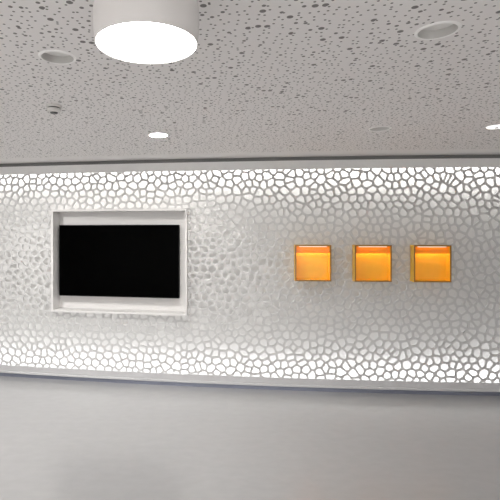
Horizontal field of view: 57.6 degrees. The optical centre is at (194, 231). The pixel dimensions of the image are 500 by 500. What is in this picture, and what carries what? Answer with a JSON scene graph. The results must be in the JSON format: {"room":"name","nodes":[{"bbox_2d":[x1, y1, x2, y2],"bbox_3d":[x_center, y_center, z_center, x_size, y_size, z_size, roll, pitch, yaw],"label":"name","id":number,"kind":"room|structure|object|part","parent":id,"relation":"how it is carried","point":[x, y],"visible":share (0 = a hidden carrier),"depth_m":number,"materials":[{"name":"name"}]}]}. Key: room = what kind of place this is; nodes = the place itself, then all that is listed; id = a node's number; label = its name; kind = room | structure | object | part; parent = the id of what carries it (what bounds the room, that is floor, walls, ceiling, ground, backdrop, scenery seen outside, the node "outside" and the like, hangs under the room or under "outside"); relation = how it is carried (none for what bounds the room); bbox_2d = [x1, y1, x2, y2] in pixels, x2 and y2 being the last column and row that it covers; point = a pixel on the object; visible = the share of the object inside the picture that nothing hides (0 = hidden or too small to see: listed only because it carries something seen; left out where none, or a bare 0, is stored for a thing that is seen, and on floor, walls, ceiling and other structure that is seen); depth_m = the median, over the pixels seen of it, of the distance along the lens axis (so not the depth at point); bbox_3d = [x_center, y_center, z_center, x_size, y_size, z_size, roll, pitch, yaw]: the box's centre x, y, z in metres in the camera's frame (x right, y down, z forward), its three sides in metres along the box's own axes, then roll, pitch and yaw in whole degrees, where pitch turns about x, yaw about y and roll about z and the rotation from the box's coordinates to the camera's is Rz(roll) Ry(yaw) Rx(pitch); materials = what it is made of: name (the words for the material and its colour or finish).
{"room":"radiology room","nodes":[
{"label":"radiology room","id":0,"kind":"room"},
{"bbox_2d":[0,0,499,163],"bbox_3d":[0.500,-0.805,1.250,9.600,0.020,9.900,0,0,0],"label":"ceiling","id":1,"kind":"structure","parent":0,"point":[263,78],"depth_m":2.45,"materials":[{"name":"paint"}]},
{"bbox_2d":[46,103,61,113],"bbox_3d":[-0.889,-0.769,2.837,0.100,0.052,0.100,0,0,0],"label":"smoke detector","id":2,"kind":"object","parent":1,"relation":"attached to","point":[52,108],"visible":1,"depth_m":2.81,"materials":[{"name":"white plastic"}]},
{"bbox_3d":[-0.889,-0.788,2.837,0.100,0.013,0.100,0,0,0],"label":"plate","id":3,"kind":"part","parent":2,"relation":"part of","materials":[{"name":"white plastic"}]},
{"bbox_2d":[38,50,75,63],"bbox_3d":[-0.626,-0.809,2.048,0.166,0.041,0.166,0,0,0],"label":"recessed light","id":4,"kind":"object","parent":1,"relation":"in","point":[51,56],"visible":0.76,"depth_m":2.09,"materials":[{"name":"white"}]},
{"bbox_2d":[46,52,68,55],"bbox_3d":[-0.626,-0.826,2.048,0.135,0.008,0.135,0,0,0],"label":"diffuser","id":5,"kind":"object","parent":4,"relation":"attached to","point":[47,53],"depth_m":2.09,"materials":[{"name":"white"}]},
{"bbox_2d":[93,0,198,63],"bbox_3d":[-0.153,-0.694,1.428,0.334,0.203,0.334,0,0,0],"label":"lamp","id":6,"kind":"object","parent":1,"relation":"attached to","point":[135,31],"visible":1,"depth_m":1.34,"materials":[{"name":"white"}]},
{"bbox_2d":[96,22,195,62],"bbox_3d":[-0.153,-0.598,1.428,0.315,0.008,0.315,0,0,0],"label":"diffuser","id":7,"kind":"object","parent":6,"relation":"attached to","point":[135,42],"depth_m":1.40,"materials":[{"name":"white"}]},
{"bbox_2d":[148,133,167,136],"bbox_3d":[-0.299,-0.803,3.692,0.166,0.028,0.166,0,0,0],"label":"recessed light","id":8,"kind":"object","parent":1,"relation":"in","point":[150,134],"visible":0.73,"depth_m":3.74,"materials":[{"name":"white"}]},
{"bbox_2d":[368,126,390,130],"bbox_3d":[1.421,-0.809,3.467,0.166,0.041,0.166,0,0,0],"label":"recessed light","id":9,"kind":"object","parent":1,"relation":"in","point":[377,128],"visible":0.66,"depth_m":3.51,"materials":[{"name":"white"}]},
{"bbox_2d":[414,21,461,39],"bbox_3d":[0.958,-0.809,1.778,0.166,0.041,0.166,0,0,0],"label":"recessed light","id":10,"kind":"object","parent":1,"relation":"in","point":[442,29],"visible":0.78,"depth_m":1.81,"materials":[{"name":"white"}]},
{"bbox_2d":[423,23,452,30],"bbox_3d":[0.958,-0.826,1.778,0.135,0.008,0.135,0,0,0],"label":"diffuser","id":11,"kind":"object","parent":10,"relation":"attached to","point":[447,26],"depth_m":1.81,"materials":[{"name":"white"}]},
{"bbox_2d":[486,125,499,128],"bbox_3d":[2.281,-0.788,3.404,0.132,0.014,0.132,0,0,0],"label":"recessed light","id":12,"kind":"object","parent":1,"relation":"in","point":[492,126],"visible":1,"depth_m":3.40,"materials":[{"name":"white"}]},
{"bbox_2d":[0,376,499,499],"bbox_3d":[0.500,1.730,1.250,9.600,0.100,9.900,0,0,0],"label":"floor","id":13,"kind":"structure","parent":0,"point":[60,439],"depth_m":3.55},
{"bbox_2d":[0,167,499,382],"bbox_3d":[0.483,0.443,5.191,9.477,2.475,0.411,0,0,7],"label":"wall","id":14,"kind":"structure","parent":0,"point":[474,211],"depth_m":4.93,"materials":[{"name":"white pebble mosaic stone tile"},{"name":"grey grout"}]},
{"bbox_2d":[0,365,499,391],"bbox_3d":[0.483,1.592,5.032,9.483,0.088,0.465,0,0,7],"label":"trim","id":15,"kind":"structure","parent":14,"relation":"attached to","point":[31,370],"depth_m":4.79,"materials":[{"name":"grey metal"}]},
{"bbox_2d":[0,158,499,174],"bbox_3d":[0.483,-0.706,5.039,9.482,0.092,0.451,0,0,7],"label":"trim","id":16,"kind":"structure","parent":14,"relation":"attached to","point":[453,162],"depth_m":4.79,"materials":[{"name":"grey metal"}]},
{"bbox_2d":[0,373,499,395],"bbox_3d":[0.483,1.658,4.977,9.466,0.044,0.316,0,0,7],"label":"baseboard","id":17,"kind":"structure","parent":14,"relation":"attached to","point":[1,374],"depth_m":4.80,"materials":[{"name":"metal"}]},
{"bbox_2d":[0,155,499,166],"bbox_3d":[0.483,-0.773,5.061,9.476,0.043,0.406,0,0,7],"label":"trim","id":18,"kind":"structure","parent":14,"relation":"attached to","point":[407,156],"depth_m":4.84,"materials":[{"name":"grey metal"}]},
{"bbox_2d":[0,167,499,382],"bbox_3d":[0.483,0.435,4.979,9.465,2.340,0.304,0,0,7],"label":"perforated panel","id":19,"kind":"object","parent":14,"relation":"attached to","point":[491,200],"visible":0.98,"depth_m":4.78,"materials":[{"name":"white metal"}]},
{"bbox_2d":[51,208,189,315],"bbox_3d":[-0.840,0.328,5.053,1.560,1.156,0.198,0,0,9],"label":"wall niche","id":20,"kind":"object","parent":19,"relation":"attached to","point":[179,216],"visible":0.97,"depth_m":5.09,"materials":[{"name":"white paint"}]},
{"bbox_2d":[59,225,179,297],"bbox_3d":[-0.861,0.329,5.095,1.401,0.809,0.086,0,0,9],"label":"television","id":21,"kind":"object","parent":20,"relation":"attached to","point":[141,261],"visible":1,"depth_m":5.05,"materials":[{"name":"black glass"}]},
{"bbox_3d":[-0.863,0.329,5.077,1.401,0.809,0.043,0,0,9],"label":"casing","id":22,"kind":"part","parent":21,"relation":"part of","materials":[{"name":"black plastic"}]},
{"bbox_2d":[294,245,330,280],"bbox_3d":[1.229,0.326,4.713,0.368,0.376,0.106,0,0,6],"label":"display box","id":23,"kind":"object","parent":19,"relation":"attached to","point":[311,262],"visible":1,"depth_m":4.75,"materials":[{"name":"orange plastic"}]},
{"bbox_3d":[1.234,0.326,4.763,0.346,0.354,0.006,0,0,6],"label":"panel","id":24,"kind":"part","parent":23,"relation":"part of","materials":[{"name":"orange plastic"}]},
{"bbox_2d":[296,246,329,252],"bbox_3d":[1.227,0.185,4.712,0.345,0.074,0.076,0,0,0],"label":"light","id":25,"kind":"object","parent":23,"relation":"attached to","point":[299,249],"depth_m":4.69,"materials":[{"name":"orange"}]},
{"bbox_2d":[352,245,391,281],"bbox_3d":[1.830,0.326,4.660,0.368,0.376,0.106,0,0,5],"label":"display box","id":26,"kind":"object","parent":19,"relation":"attached to","point":[370,263],"visible":1,"depth_m":4.70,"materials":[{"name":"orange plastic"}]},
{"bbox_3d":[1.834,0.326,4.710,0.346,0.354,0.006,0,0,5],"label":"panel","id":27,"kind":"part","parent":26,"relation":"part of","materials":[{"name":"orange plastic"}]},
{"bbox_2d":[356,246,389,252],"bbox_3d":[1.828,0.185,4.659,0.345,0.074,0.071,0,0,0],"label":"light","id":28,"kind":"object","parent":26,"relation":"attached to","point":[359,249],"depth_m":4.63,"materials":[{"name":"orange"}]},
{"bbox_2d":[410,245,451,281],"bbox_3d":[2.415,0.326,4.617,0.368,0.376,0.106,0,0,4],"label":"display box","id":29,"kind":"object","parent":19,"relation":"attached to","point":[428,263],"visible":1,"depth_m":4.65,"materials":[{"name":"orange plastic"}]},
{"bbox_3d":[2.418,0.326,4.667,0.346,0.354,0.006,0,0,4],"label":"panel","id":30,"kind":"part","parent":29,"relation":"part of","materials":[{"name":"orange plastic"}]},
{"bbox_2d":[415,247,448,253],"bbox_3d":[2.413,0.185,4.616,0.346,0.074,0.066,0,0,0],"label":"light","id":31,"kind":"object","parent":29,"relation":"attached to","point":[418,250],"depth_m":4.59,"materials":[{"name":"orange"}]}
]}

